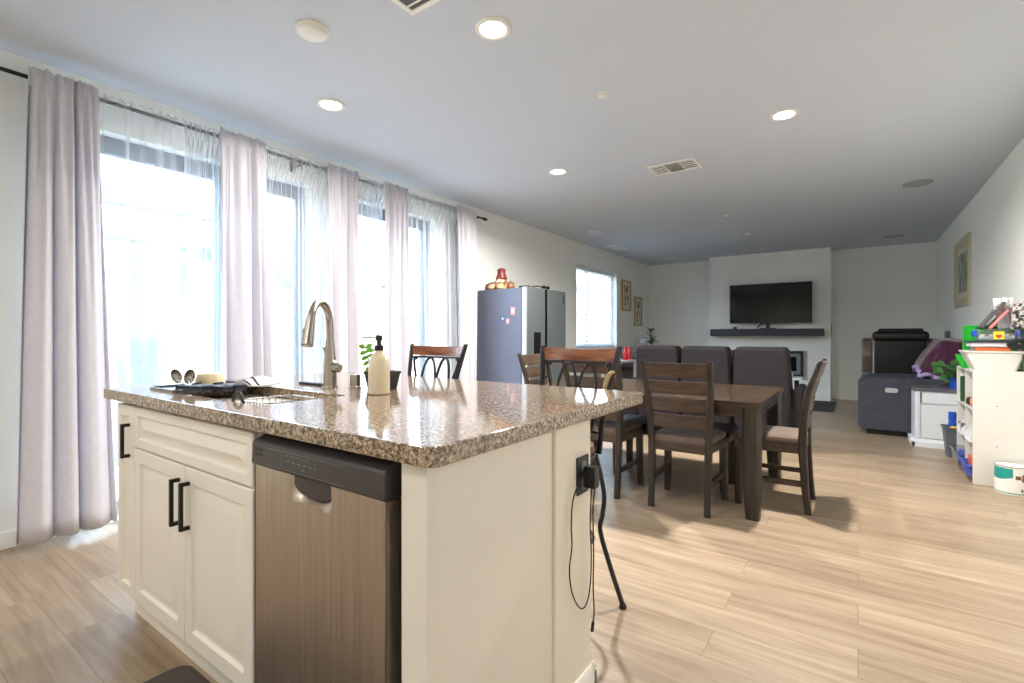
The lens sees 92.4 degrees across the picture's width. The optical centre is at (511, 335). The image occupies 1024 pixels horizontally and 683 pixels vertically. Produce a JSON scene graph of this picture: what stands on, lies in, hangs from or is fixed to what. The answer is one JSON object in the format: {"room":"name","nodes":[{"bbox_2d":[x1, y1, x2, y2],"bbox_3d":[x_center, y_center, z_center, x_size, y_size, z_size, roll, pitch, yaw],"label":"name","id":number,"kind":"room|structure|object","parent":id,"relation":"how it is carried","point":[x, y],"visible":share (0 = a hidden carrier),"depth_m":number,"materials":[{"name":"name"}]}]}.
{"room":"open-plan kitchen","nodes":[
{"label":"open-plan kitchen","id":0,"kind":"room"},
{"bbox_2d":[0,49,648,531],"bbox_3d":[-0.862,-0.140,5.348,0.170,2.740,13.350,0,0,35],"label":"wall","id":1,"kind":"structure","parent":0,"point":[530,256],"depth_m":4.07,"materials":[{"name":"paint"}]},
{"bbox_2d":[0,529,54,549],"bbox_3d":[-3.601,1.085,1.302,0.014,0.090,3.580,0,0,35],"label":"baseboard","id":2,"kind":"structure","parent":1,"relation":"attached to","point":[7,538],"depth_m":2.61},
{"bbox_2d":[100,135,303,515],"bbox_3d":[-2.212,-0.050,3.492,0.060,2.360,1.560,0,0,35],"label":"window","id":3,"kind":"structure","parent":1,"relation":"in","point":[109,146],"depth_m":3.56,"materials":[{"name":"glass"}]},
{"bbox_2d":[0,66,487,220],"bbox_3d":[-1.612,-1.345,3.999,0.158,0.080,4.380,0,0,35],"label":"curtain rod","id":4,"kind":"object","parent":1,"relation":"attached to","point":[292,164],"visible":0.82,"depth_m":3.23,"materials":[{"name":"black metal"}]},
{"bbox_2d":[16,66,116,544],"bbox_3d":[-2.432,-0.163,2.702,0.109,2.496,0.422,0,0,35],"label":"curtain","id":5,"kind":"object","parent":4,"relation":"hanging from","point":[66,485],"visible":1,"depth_m":2.66,"materials":[{"name":"fabric"}]},
{"bbox_2d":[127,136,187,385],"bbox_3d":[-2.249,-0.150,3.005,0.056,2.481,0.511,0,0,35],"label":"sheer curtain","id":6,"kind":"object","parent":4,"relation":"hanging from","point":[127,136],"visible":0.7,"depth_m":2.94,"materials":[{"name":"white fabric"}]},
{"bbox_2d":[184,127,226,381],"bbox_3d":[-2.060,-0.150,3.289,0.074,2.481,0.269,0,0,35],"label":"sheer curtain","id":7,"kind":"object","parent":4,"relation":"hanging from","point":[197,229],"visible":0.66,"depth_m":3.24,"materials":[{"name":"white fabric"}]},
{"bbox_2d":[220,127,272,379],"bbox_3d":[-1.875,-0.163,3.483,0.110,2.496,0.381,0,0,35],"label":"curtain","id":8,"kind":"object","parent":4,"relation":"hanging from","point":[246,324],"visible":0.71,"depth_m":3.44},
{"bbox_2d":[262,162,328,375],"bbox_3d":[-1.685,-0.150,3.822,0.075,2.481,0.592,0,0,35],"label":"sheer curtain","id":9,"kind":"object","parent":4,"relation":"hanging from","point":[276,162],"visible":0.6,"depth_m":3.87,"materials":[{"name":"white fabric"}]},
{"bbox_2d":[328,162,359,372],"bbox_3d":[-1.411,-0.163,4.140,0.107,2.496,0.337,0,0,35],"label":"curtain","id":10,"kind":"object","parent":4,"relation":"hanging from","point":[343,183],"visible":0.62,"depth_m":4.12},
{"bbox_2d":[358,177,384,372],"bbox_3d":[-1.284,-0.150,4.395,0.080,2.481,0.353,0,0,35],"label":"sheer curtain","id":11,"kind":"object","parent":4,"relation":"hanging from","point":[371,250],"visible":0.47,"depth_m":4.41,"materials":[{"name":"white fabric"}]},
{"bbox_2d":[385,181,408,375],"bbox_3d":[-1.081,-0.163,4.608,0.106,2.496,0.331,0,0,35],"label":"curtain","id":12,"kind":"object","parent":4,"relation":"hanging from","point":[396,198],"visible":0.65,"depth_m":4.57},
{"bbox_2d":[408,195,456,378],"bbox_3d":[-0.817,-0.150,5.053,0.073,2.481,0.832,0,0,35],"label":"sheer curtain","id":13,"kind":"object","parent":4,"relation":"hanging from","point":[414,195],"visible":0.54,"depth_m":5.09,"materials":[{"name":"white fabric"}]},
{"bbox_2d":[457,204,476,380],"bbox_3d":[-0.500,-0.163,5.413,0.098,2.496,0.339,0,0,35],"label":"curtain","id":14,"kind":"object","parent":4,"relation":"hanging from","point":[467,218],"visible":0.67,"depth_m":5.37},
{"bbox_2d":[359,203,426,376],"bbox_3d":[-1.245,-0.050,4.865,0.060,2.360,1.080,0,0,35],"label":"window","id":15,"kind":"structure","parent":1,"relation":"in","point":[420,222],"depth_m":5.24,"materials":[{"name":"glass"}]},
{"bbox_2d":[576,269,611,347],"bbox_3d":[1.402,-0.470,8.621,0.060,1.360,1.610,0,0,35],"label":"window","id":16,"kind":"structure","parent":1,"relation":"in","point":[583,272],"depth_m":8.65,"materials":[{"name":"white glass"}]},
{"bbox_2d":[576,265,614,346],"bbox_3d":[1.459,-0.470,8.581,0.050,1.330,1.550,0,0,35],"label":"window blind","id":17,"kind":"object","parent":16,"relation":"attached to","point":[600,273],"visible":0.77,"depth_m":8.54,"materials":[{"name":"white plastic"}]},
{"bbox_2d":[621,279,630,310],"bbox_3d":[2.227,-0.772,9.557,0.030,0.595,0.450,0,0,35],"label":"framed picture","id":18,"kind":"object","parent":1,"relation":"attached to","point":[625,284],"visible":1,"depth_m":9.54,"materials":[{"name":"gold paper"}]},
{"bbox_2d":[624,285,627,305],"bbox_3d":[2.222,-0.772,9.561,0.002,0.385,0.240,0,0,35],"label":"print","id":19,"kind":"object","parent":18,"relation":"attached to","point":[625,286],"depth_m":9.56},
{"bbox_2d":[634,296,641,325],"bbox_3d":[2.590,-0.487,10.072,0.030,0.595,0.390,0,0,35],"label":"framed picture","id":20,"kind":"object","parent":1,"relation":"attached to","point":[637,300],"visible":1,"depth_m":10.06,"materials":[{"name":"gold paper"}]},
{"bbox_2d":[636,301,639,321],"bbox_3d":[2.584,-0.487,10.076,0.002,0.405,0.200,0,0,35],"label":"print","id":21,"kind":"object","parent":20,"relation":"attached to","point":[637,302],"depth_m":10.08},
{"bbox_2d":[0,0,1023,265],"bbox_3d":[1.129,-1.585,3.915,5.135,0.150,13.700,0,0,35],"label":"ceiling","id":22,"kind":"structure","parent":0,"point":[887,95],"depth_m":3.04,"materials":[{"name":"paint"}]},
{"bbox_2d":[295,19,328,42],"bbox_3d":[-0.986,-1.492,2.421,0.156,0.036,0.156,0,0,35],"label":"smoke detector","id":23,"kind":"object","parent":22,"relation":"attached to","point":[310,30],"visible":1,"depth_m":2.39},
{"bbox_2d":[317,98,344,111],"bbox_3d":[-1.181,-1.504,3.206,0.176,0.012,0.176,0,0,35],"label":"recessed light","id":24,"kind":"object","parent":22,"relation":"in","point":[330,104],"visible":1,"depth_m":3.20,"materials":[{"name":"white"}]},
{"bbox_2d":[391,0,440,15],"bbox_3d":[-0.424,-1.505,2.064,0.352,0.010,0.346,0,0,35],"label":"ceiling vent","id":25,"kind":"object","parent":22,"relation":"in","point":[412,7],"visible":1,"depth_m":2.23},
{"bbox_2d":[475,16,510,39],"bbox_3d":[-0.093,-1.504,2.412,0.176,0.012,0.176,0,0,35],"label":"recessed light","id":26,"kind":"object","parent":22,"relation":"in","point":[491,27],"visible":1,"depth_m":2.40,"materials":[{"name":"white"}]},
{"bbox_2d":[548,168,567,174],"bbox_3d":[0.422,-1.504,4.513,0.176,0.012,0.176,0,0,35],"label":"recessed light","id":27,"kind":"object","parent":22,"relation":"in","point":[554,171],"visible":1,"depth_m":4.51,"materials":[{"name":"white"}]},
{"bbox_2d":[646,157,702,175],"bbox_3d":[1.456,-1.505,4.397,0.415,0.010,0.285,0,0,35],"label":"ceiling vent","id":28,"kind":"object","parent":22,"relation":"in","point":[690,163],"visible":1,"depth_m":4.39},
{"bbox_2d":[769,108,798,120],"bbox_3d":[1.856,-1.504,3.351,0.176,0.012,0.176,0,0,35],"label":"recessed light","id":29,"kind":"object","parent":22,"relation":"in","point":[788,113],"visible":1,"depth_m":3.34,"materials":[{"name":"white"}]},
{"bbox_2d":[902,179,933,187],"bbox_3d":[4.026,-1.505,4.870,0.243,0.010,0.243,0,0,35],"label":"ceiling speaker","id":30,"kind":"object","parent":22,"relation":"attached to","point":[917,183],"visible":1,"depth_m":4.85},
{"bbox_2d":[0,399,1023,682],"bbox_3d":[1.100,1.180,3.874,4.735,0.100,13.200,0,0,35],"label":"floor","id":31,"kind":"structure","parent":0,"point":[903,568],"depth_m":2.22,"materials":[{"name":"brown wood"}]},
{"bbox_2d":[143,665,210,682],"bbox_3d":[-0.913,1.121,1.252,0.835,0.017,0.475,0,0,35],"label":"kitchen mat","id":32,"kind":"object","parent":31,"relation":"on","point":[185,673],"visible":1,"depth_m":1.60,"materials":[{"name":"brown rubber"}]},
{"bbox_2d":[252,433,401,682],"bbox_3d":[-0.346,0.696,1.355,0.531,0.868,0.473,0,0,35],"label":"dishwasher","id":33,"kind":"object","parent":31,"relation":"on","point":[328,520],"visible":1,"depth_m":1.14,"materials":[{"name":"silver metal"}]},
{"bbox_2d":[118,394,596,682],"bbox_3d":[-0.666,0.694,1.750,1.754,0.872,0.754,0,0,35],"label":"kitchen island","id":34,"kind":"object","parent":31,"relation":"on","point":[487,597],"visible":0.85,"depth_m":1.38,"materials":[{"name":"beige paint"}]},
{"bbox_2d":[104,372,642,467],"bbox_3d":[-0.586,0.236,1.939,1.868,0.041,1.145,0,0,35],"label":"island countertop","id":35,"kind":"structure","parent":34,"relation":"on","point":[425,422],"depth_m":1.43,"materials":[{"name":"stone"}]},
{"bbox_2d":[150,381,251,392],"bbox_3d":[-1.267,0.211,2.038,0.250,0.010,0.328,0,0,35],"label":"tray","id":36,"kind":"object","parent":35,"relation":"on","point":[166,388],"visible":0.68,"depth_m":1.93,"materials":[{"name":"paint"}]},
{"bbox_2d":[170,369,191,384],"bbox_3d":[-1.292,0.169,1.947,0.217,0.065,0.033,0,0,35],"label":"serving spoon","id":37,"kind":"object","parent":36,"relation":"on","point":[176,376],"visible":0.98,"depth_m":2.00,"materials":[{"name":"silver metal"}]},
{"bbox_2d":[170,369,182,382],"bbox_3d":[-1.365,0.166,2.003,0.048,0.059,0.015,0,0,0],"label":"spoon bowl","id":38,"kind":"object","parent":37,"relation":"on","point":[175,374],"depth_m":2.00,"materials":[{"name":"silver metal"}]},
{"bbox_2d":[194,373,224,383],"bbox_3d":[-1.269,0.182,2.062,0.114,0.047,0.114,0,0,35],"label":"bowl","id":39,"kind":"object","parent":36,"relation":"on","point":[204,378],"visible":0.79,"depth_m":2.02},
{"bbox_2d":[175,382,245,391],"bbox_3d":[-1.148,0.198,1.883,0.214,0.025,0.146,0,0,21],"label":"trivet","id":40,"kind":"object","parent":36,"relation":"on","point":[221,386],"visible":1,"depth_m":1.84,"materials":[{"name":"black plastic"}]},
{"bbox_2d":[183,369,194,383],"bbox_3d":[-1.244,0.169,1.927,0.176,0.066,0.038,0,0,40],"label":"serving spoon","id":41,"kind":"object","parent":40,"relation":"on","point":[189,376],"visible":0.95,"depth_m":1.98,"materials":[{"name":"silver metal"}]},
{"bbox_2d":[208,394,293,399],"bbox_3d":[-0.968,0.361,1.838,0.724,0.208,0.334,0,0,35],"label":"sink","id":42,"kind":"object","parent":35,"relation":"in","point":[253,394],"visible":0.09,"depth_m":2.06,"materials":[{"name":"silver metal"}]},
{"bbox_2d":[231,391,244,402],"bbox_3d":[-1.069,0.312,1.813,0.229,0.256,0.525,0,0,-20],"label":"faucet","id":43,"kind":"object","parent":42,"relation":"in","point":[236,393],"visible":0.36,"depth_m":1.62,"materials":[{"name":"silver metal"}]},
{"bbox_2d":[245,395,314,404],"bbox_3d":[-0.792,0.267,1.675,0.179,0.103,0.179,0,0,35],"label":"wire basket","id":44,"kind":"object","parent":42,"relation":"in","point":[269,397],"visible":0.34,"depth_m":1.68,"materials":[{"name":"silver metal"}]},
{"bbox_2d":[232,376,282,386],"bbox_3d":[-1.062,0.190,2.052,0.161,0.042,0.132,0,0,35],"label":"cloth","id":45,"kind":"object","parent":35,"relation":"on","point":[257,381],"visible":0.96,"depth_m":2.02,"materials":[{"name":"fabric"}]},
{"bbox_2d":[300,299,342,388],"bbox_3d":[-0.756,0.037,1.922,0.089,0.359,0.242,0,0,15],"label":"kitchen faucet","id":46,"kind":"object","parent":35,"relation":"on","point":[331,367],"visible":1,"depth_m":1.99,"materials":[{"name":"silver metal"}]},
{"bbox_2d":[349,374,360,388],"bbox_3d":[-0.643,0.188,2.013,0.048,0.057,0.048,0,0,35],"label":"air gap cap","id":47,"kind":"object","parent":35,"relation":"on","point":[355,379],"visible":1,"depth_m":1.99,"materials":[{"name":"silver metal"}]},
{"bbox_2d":[361,335,389,394],"bbox_3d":[-0.497,0.107,1.812,0.098,0.217,0.079,0,0,35],"label":"soap dispenser","id":48,"kind":"object","parent":35,"relation":"on","point":[379,363],"visible":1,"depth_m":1.78,"materials":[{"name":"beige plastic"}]},
{"bbox_2d":[368,351,389,394],"bbox_3d":[-0.489,0.136,1.806,0.078,0.160,0.078,0,0,35],"label":"bottle","id":49,"kind":"object","parent":48,"relation":"on","point":[379,363],"depth_m":1.78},
{"bbox_2d":[359,344,400,388],"bbox_3d":[-0.528,0.124,1.972,0.116,0.183,0.125,0,0,35],"label":"potted herb","id":50,"kind":"object","parent":35,"relation":"on","point":[394,374],"visible":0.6,"depth_m":1.96,"materials":[{"name":"green plant"}]},
{"bbox_2d":[363,370,400,388],"bbox_3d":[-0.522,0.180,1.976,0.110,0.072,0.110,0,0,35],"label":"pot","id":51,"kind":"object","parent":50,"relation":"on","point":[394,374],"depth_m":1.96,"materials":[{"name":"black plastic"}]},
{"bbox_2d":[576,454,588,495],"bbox_3d":[0.216,0.425,1.498,0.008,0.114,0.074,0,0,35],"label":"wall outlet","id":52,"kind":"object","parent":34,"relation":"attached to","point":[582,461],"visible":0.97,"depth_m":1.48,"materials":[{"name":"black plastic"}]},
{"bbox_2d":[569,464,598,631],"bbox_3d":[0.213,0.652,1.456,0.037,0.506,0.140,0,0,35],"label":"power adapter","id":53,"kind":"object","parent":34,"relation":"attached to","point":[591,472],"visible":1,"depth_m":1.49,"materials":[{"name":"black plastic"}]},
{"bbox_2d":[408,344,467,378],"bbox_3d":[-0.531,0.594,2.554,0.531,1.093,0.498,0,0,33],"label":"bar stool","id":54,"kind":"object","parent":31,"relation":"on","point":[433,352],"visible":0.17,"depth_m":2.73,"materials":[{"name":"wood"}]},
{"bbox_2d":[477,285,565,383],"bbox_3d":[0.113,0.296,5.783,0.722,1.667,0.846,0,0,35],"label":"refrigerator","id":55,"kind":"object","parent":31,"relation":"on","point":[539,319],"visible":0.52,"depth_m":5.46,"materials":[{"name":"silver metal"}]},
{"bbox_2d":[494,268,506,288],"bbox_3d":[-0.129,-0.643,5.650,0.189,0.260,0.175,0,0,35],"label":"gnome figurine","id":56,"kind":"object","parent":55,"relation":"on","point":[501,275],"visible":0.7,"depth_m":5.61,"materials":[{"name":"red ceramic"}]},
{"bbox_2d":[517,353,552,384],"bbox_3d":[0.377,0.645,4.383,0.529,0.970,0.458,0,0,35],"label":"dining chair","id":57,"kind":"object","parent":31,"relation":"on","point":[527,359],"visible":0.2,"depth_m":4.45,"materials":[{"name":"brown wood"}]},
{"bbox_2d":[540,345,626,609],"bbox_3d":[0.172,0.594,2.059,0.531,1.093,0.498,0,0,38],"label":"bar stool","id":58,"kind":"object","parent":31,"relation":"on","point":[588,357],"visible":0.3,"depth_m":2.13,"materials":[{"name":"brown metal"}]},
{"bbox_2d":[590,440,594,456],"bbox_3d":[0.167,0.461,2.054,0.357,0.062,0.351,0,0,38],"label":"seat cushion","id":59,"kind":"object","parent":58,"relation":"on","point":[592,448],"depth_m":1.98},
{"bbox_2d":[602,371,614,389],"bbox_3d":[0.410,0.195,2.084,0.053,0.093,0.025,0,0,35],"label":"rope loop","id":60,"kind":"object","parent":58,"relation":"hanging from","point":[608,376],"visible":0.94,"depth_m":2.08,"materials":[{"name":"fabric"}]},
{"bbox_2d":[561,359,643,498],"bbox_3d":[0.680,0.645,3.648,0.458,0.970,0.529,0,0,35],"label":"dining chair","id":61,"kind":"object","parent":31,"relation":"on","point":[617,430],"visible":0.46,"depth_m":3.48,"materials":[{"name":"brown wood"}]},
{"bbox_2d":[578,359,636,377],"bbox_3d":[1.637,0.780,8.278,0.460,0.700,1.420,0,0,35],"label":"console table","id":62,"kind":"object","parent":31,"relation":"on","point":[634,361],"visible":0.05,"depth_m":8.68,"materials":[{"name":"white laminate"}]},
{"bbox_2d":[621,352,636,378],"bbox_3d":[2.543,0.730,9.493,0.540,0.800,1.450,0,0,35],"label":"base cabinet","id":63,"kind":"object","parent":31,"relation":"on","point":[627,368],"visible":0.15,"depth_m":9.12,"materials":[{"name":"wood"}]},
{"bbox_2d":[644,327,656,344],"bbox_3d":[2.708,0.085,9.580,0.315,0.490,0.308,0,0,35],"label":"plant","id":64,"kind":"object","parent":63,"relation":"on","point":[651,341],"visible":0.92,"depth_m":9.55,"materials":[{"name":"green plant"}]},
{"bbox_2d":[534,378,783,521],"bbox_3d":[1.116,0.769,3.908,1.722,0.722,1.125,0,0,35],"label":"dining table","id":65,"kind":"object","parent":31,"relation":"on","point":[747,402],"visible":0.41,"depth_m":3.07,"materials":[{"name":"brown wood"}]},
{"bbox_2d":[613,414,737,493],"bbox_3d":[1.260,0.904,3.858,0.898,0.451,0.363,0,0,35],"label":"bench","id":66,"kind":"object","parent":31,"relation":"on","point":[730,429],"visible":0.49,"depth_m":3.73,"materials":[{"name":"brown wood"}]},
{"bbox_2d":[640,360,727,517],"bbox_3d":[1.165,0.645,3.294,0.458,0.970,0.529,0,0,35],"label":"dining chair","id":67,"kind":"object","parent":31,"relation":"on","point":[679,433],"visible":1,"depth_m":3.16,"materials":[{"name":"brown wood"}]},
{"bbox_2d":[623,345,806,429],"bbox_3d":[2.169,0.622,5.396,1.810,1.016,0.760,0,0,35],"label":"reclining sofa","id":68,"kind":"object","parent":31,"relation":"on","point":[756,366],"visible":0.27,"depth_m":4.89,"materials":[{"name":"grey fabric"}]},
{"bbox_2d":[734,358,826,515],"bbox_3d":[1.832,0.645,3.340,0.529,0.970,0.458,0,0,35],"label":"dining chair","id":69,"kind":"object","parent":31,"relation":"on","point":[798,441],"visible":0.87,"depth_m":3.18,"materials":[{"name":"brown wood"}]},
{"bbox_2d":[792,376,803,387],"bbox_3d":[3.990,0.868,7.128,0.410,0.525,0.350,0,0,35],"label":"pedestal table","id":70,"kind":"object","parent":31,"relation":"on","point":[796,379],"visible":0.27,"depth_m":7.03,"materials":[{"name":"white paint"}]},
{"bbox_2d":[812,400,835,411],"bbox_3d":[4.805,1.123,7.930,0.680,0.011,1.260,0,0,35],"label":"mat","id":71,"kind":"object","parent":31,"relation":"on","point":[827,406],"visible":0.44,"depth_m":7.71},
{"bbox_2d":[862,328,934,375],"bbox_3d":[5.532,0.517,7.029,0.855,1.225,0.735,0,0,35],"label":"chair","id":72,"kind":"object","parent":31,"relation":"on","point":[896,350],"visible":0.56,"depth_m":6.79,"materials":[{"name":"black leather"}]},
{"bbox_2d":[874,341,926,373],"bbox_3d":[5.383,0.385,6.814,0.570,0.770,0.140,0,0,35],"label":"cushion","id":73,"kind":"object","parent":72,"relation":"on","point":[891,357],"depth_m":6.78,"materials":[{"name":"black leather"}]},
{"bbox_2d":[858,373,948,436],"bbox_3d":[4.639,0.630,5.750,0.960,1.000,0.935,0,0,35],"label":"recliner","id":74,"kind":"object","parent":31,"relation":"on","point":[884,399],"visible":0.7,"depth_m":5.52,"materials":[{"name":"grey fabric"}]},
{"bbox_2d":[912,338,962,379],"bbox_3d":[4.846,0.257,5.548,0.483,0.455,0.839,0,0,35],"label":"throw blanket","id":75,"kind":"object","parent":74,"relation":"on","point":[942,349],"visible":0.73,"depth_m":5.31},
{"bbox_2d":[908,384,956,448],"bbox_3d":[4.444,0.833,5.031,0.580,0.595,0.465,0,0,35],"label":"base cabinet","id":76,"kind":"object","parent":31,"relation":"on","point":[931,405],"visible":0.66,"depth_m":4.95,"materials":[{"name":"white paint"}]},
{"bbox_2d":[930,359,959,388],"bbox_3d":[4.393,0.383,4.923,0.248,0.304,0.272,0,0,-20],"label":"succulent","id":77,"kind":"object","parent":76,"relation":"on","point":[950,376],"visible":0.81,"depth_m":4.91,"materials":[{"name":"green plant"}]},
{"bbox_2d":[948,378,956,388],"bbox_3d":[4.419,0.482,4.899,0.112,0.105,0.110,0,0,35],"label":"pot","id":78,"kind":"object","parent":76,"relation":"on","point":[952,381],"depth_m":4.88,"materials":[{"name":"blue plastic"}]},
{"bbox_2d":[940,424,956,457],"bbox_3d":[4.148,0.992,4.576,0.216,0.277,0.236,0,0,35],"label":"bucket","id":79,"kind":"object","parent":31,"relation":"on","point":[949,434],"visible":0.46,"depth_m":4.53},
{"bbox_2d":[948,411,956,427],"bbox_3d":[4.135,0.919,4.610,0.060,0.402,0.058,0,0,35],"label":"spray bottle","id":80,"kind":"object","parent":79,"relation":"in","point":[952,416],"visible":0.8,"depth_m":4.59,"materials":[{"name":"blue plastic"}]},
{"bbox_2d":[957,366,1023,486],"bbox_3d":[3.847,0.699,3.949,0.311,0.862,0.752,0,0,35],"label":"cube shelf","id":81,"kind":"object","parent":31,"relation":"on","point":[995,416],"visible":0.77,"depth_m":3.67,"materials":[{"name":"white laminate"}]},
{"bbox_2d":[949,444,963,464],"bbox_3d":[3.871,1.018,4.135,0.251,0.121,0.296,0,0,35],"label":"clear bin","id":82,"kind":"object","parent":81,"relation":"in","point":[954,455],"visible":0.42,"depth_m":4.18,"materials":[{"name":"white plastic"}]},
{"bbox_2d":[957,419,964,434],"bbox_3d":[3.896,0.729,4.080,0.270,0.190,0.198,0,0,35],"label":"holder","id":83,"kind":"object","parent":81,"relation":"on","point":[962,431],"visible":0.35,"depth_m":4.17,"materials":[{"name":"plastic"}]},
{"bbox_2d":[960,376,964,400],"bbox_3d":[3.945,0.457,4.157,0.220,0.214,0.030,0,0,35],"label":"book","id":84,"kind":"object","parent":81,"relation":"on","point":[962,378],"visible":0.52,"depth_m":4.20,"materials":[{"name":"green paper"}]},
{"bbox_2d":[957,455,971,475],"bbox_3d":[3.649,1.019,3.827,0.259,0.120,0.276,0,0,35],"label":"bin","id":85,"kind":"object","parent":81,"relation":"on","point":[967,469],"visible":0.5,"depth_m":3.82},
{"bbox_2d":[965,426,971,441],"bbox_3d":[3.689,0.729,3.785,0.270,0.190,0.198,0,0,35],"label":"holder","id":86,"kind":"object","parent":81,"relation":"on","point":[968,433],"visible":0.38,"depth_m":3.92,"materials":[{"name":"plastic"}]},
{"bbox_2d":[955,325,1017,367],"bbox_3d":[3.825,0.094,3.968,0.359,0.348,0.106,0,0,35],"label":"tray","id":87,"kind":"object","parent":81,"relation":"on","point":[967,336],"visible":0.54,"depth_m":3.98,"materials":[{"name":"plastic"}]},
{"bbox_2d":[958,350,1023,370],"bbox_3d":[3.717,0.194,3.803,0.355,0.149,0.286,0,0,35],"label":"tub","id":88,"kind":"object","parent":81,"relation":"on","point":[975,359],"visible":0.98,"depth_m":3.70,"materials":[{"name":"plastic"}]},
{"bbox_2d":[970,347,1010,350],"bbox_3d":[3.702,0.103,3.808,0.195,0.026,0.230,0,0,35],"label":"book","id":89,"kind":"object","parent":88,"relation":"on","point":[971,348],"visible":0.88,"depth_m":3.72,"materials":[{"name":"paper"}]},
{"bbox_2d":[966,342,1007,346],"bbox_3d":[3.700,0.071,3.809,0.240,0.035,0.250,0,0,35],"label":"book","id":90,"kind":"object","parent":89,"relation":"on","point":[968,344],"visible":0.86,"depth_m":3.73,"materials":[{"name":"paper"}]},
{"bbox_2d":[963,339,1023,348],"bbox_3d":[3.715,0.065,3.784,0.313,0.075,0.294,0,0,35],"label":"folder","id":91,"kind":"object","parent":90,"relation":"on","point":[963,341],"depth_m":3.62,"materials":[{"name":"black plastic"}]},
{"bbox_2d":[971,329,1020,340],"bbox_3d":[3.716,-0.004,3.783,0.262,0.092,0.222,0,0,35],"label":"toy box","id":92,"kind":"object","parent":91,"relation":"on","point":[997,335],"visible":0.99,"depth_m":3.70,"materials":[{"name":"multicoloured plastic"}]},
{"bbox_2d":[976,302,1005,328],"bbox_3d":[3.732,-0.152,3.829,0.138,0.205,0.182,0,0,35],"label":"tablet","id":93,"kind":"object","parent":92,"relation":"on","point":[993,312],"visible":0.85,"depth_m":3.78,"materials":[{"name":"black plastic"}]},
{"bbox_2d":[985,309,1009,328],"bbox_3d":[3.741,-0.122,3.787,0.115,0.150,0.140,0,0,35],"label":"case","id":94,"kind":"object","parent":92,"relation":"on","point":[995,320],"visible":0.98,"depth_m":3.74,"materials":[{"name":"plastic"}]},
{"bbox_2d":[993,297,1013,328],"bbox_3d":[3.777,-0.171,3.764,0.131,0.245,0.053,0,0,35],"label":"paper","id":95,"kind":"object","parent":92,"relation":"on","point":[1005,322],"visible":0.77,"depth_m":3.76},
{"bbox_2d":[1011,301,1023,327],"bbox_3d":[3.797,-0.152,3.674,0.093,0.200,0.110,0,0,35],"label":"patterned bag","id":96,"kind":"object","parent":92,"relation":"on","point":[1017,313],"visible":1,"depth_m":3.65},
{"bbox_2d":[994,461,1023,496],"bbox_3d":[3.591,1.030,3.525,0.192,0.201,0.192,0,0,35],"label":"paint can","id":97,"kind":"object","parent":31,"relation":"on","point":[1008,476],"visible":1,"depth_m":3.48,"materials":[{"name":"white metal"}]},
{"bbox_2d":[709,247,830,395],"bbox_3d":[4.758,-0.190,9.143,1.985,2.640,0.370,0,0,35],"label":"wall","id":98,"kind":"structure","parent":0,"point":[814,265],"depth_m":8.85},
{"bbox_2d":[710,328,823,335],"bbox_3d":[4.577,-0.052,8.904,1.825,0.130,0.230,0,0,35],"label":"mantel shelf","id":99,"kind":"object","parent":98,"relation":"attached to","point":[807,331],"visible":0.99,"depth_m":8.76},
{"bbox_2d":[730,281,811,328],"bbox_3d":[4.623,-0.524,8.826,1.320,0.817,0.134,0,0,35],"label":"television","id":100,"kind":"object","parent":99,"relation":"on","point":[788,302],"visible":1,"depth_m":8.79,"materials":[{"name":"black plastic"}]},
{"bbox_2d":[731,350,806,379],"bbox_3d":[4.657,0.532,8.970,1.260,0.515,0.030,0,0,35],"label":"fireplace insert","id":101,"kind":"object","parent":98,"relation":"attached to","point":[796,357],"visible":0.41,"depth_m":8.68,"materials":[{"name":"black metal"}]},
{"bbox_2d":[815,395,830,400],"bbox_3d":[4.647,1.085,8.987,1.985,0.090,0.014,0,0,35],"label":"baseboard","id":102,"kind":"structure","parent":98,"relation":"attached to","point":[817,397],"depth_m":8.47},
{"bbox_2d":[649,242,936,394],"bbox_3d":[4.945,-0.140,9.330,4.735,2.740,0.150,0,0,35],"label":"wall","id":103,"kind":"structure","parent":0,"point":[873,289],"depth_m":8.55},
{"bbox_2d":[831,394,857,400],"bbox_3d":[6.244,1.085,8.314,1.400,0.090,0.014,0,0,35],"label":"baseboard","id":104,"kind":"structure","parent":103,"relation":"attached to","point":[833,396],"depth_m":8.60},
{"bbox_2d":[937,138,1023,369],"bbox_3d":[3.139,-0.140,2.528,0.150,2.740,13.350,0,0,35],"label":"wall","id":105,"kind":"structure","parent":0,"point":[994,217],"depth_m":4.73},
{"bbox_2d":[954,232,971,307],"bbox_3d":[5.393,-0.750,5.882,0.030,0.810,0.970,0,0,35],"label":"framed picture","id":106,"kind":"object","parent":105,"relation":"attached to","point":[962,248],"visible":1,"depth_m":5.84},
{"bbox_2d":[958,250,966,293],"bbox_3d":[5.398,-0.750,5.879,0.002,0.470,0.630,0,0,35],"label":"print","id":107,"kind":"object","parent":106,"relation":"attached to","point":[962,256],"depth_m":5.90},
{"label":"outside","id":108,"kind":"structure","parent":0,"visible":0},
{"bbox_2d":[110,423,117,521],"bbox_3d":[-3.272,1.220,10.869,10.130,0.120,30.000,0,0,35],"label":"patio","id":109,"kind":"structure","parent":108,"point":[113,424],"depth_m":4.15,"materials":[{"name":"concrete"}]},
{"bbox_2d":[104,244,202,465],"bbox_3d":[-3.393,0.180,4.560,0.634,1.960,0.875,0,0,35],"label":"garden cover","id":110,"kind":"object","parent":109,"relation":"on","point":[157,276],"visible":0.58,"depth_m":4.38,"materials":[{"name":"stone"}]},
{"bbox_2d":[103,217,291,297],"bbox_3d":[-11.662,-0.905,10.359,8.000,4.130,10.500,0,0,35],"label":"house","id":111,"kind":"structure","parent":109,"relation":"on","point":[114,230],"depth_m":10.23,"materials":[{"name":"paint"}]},
{"bbox_2d":[108,296,418,422],"bbox_3d":[-2.959,0.295,10.037,0.400,1.730,29.000,0,0,35],"label":"wall","id":112,"kind":"structure","parent":109,"relation":"on","point":[178,360],"depth_m":8.26,"materials":[{"name":"paint"}]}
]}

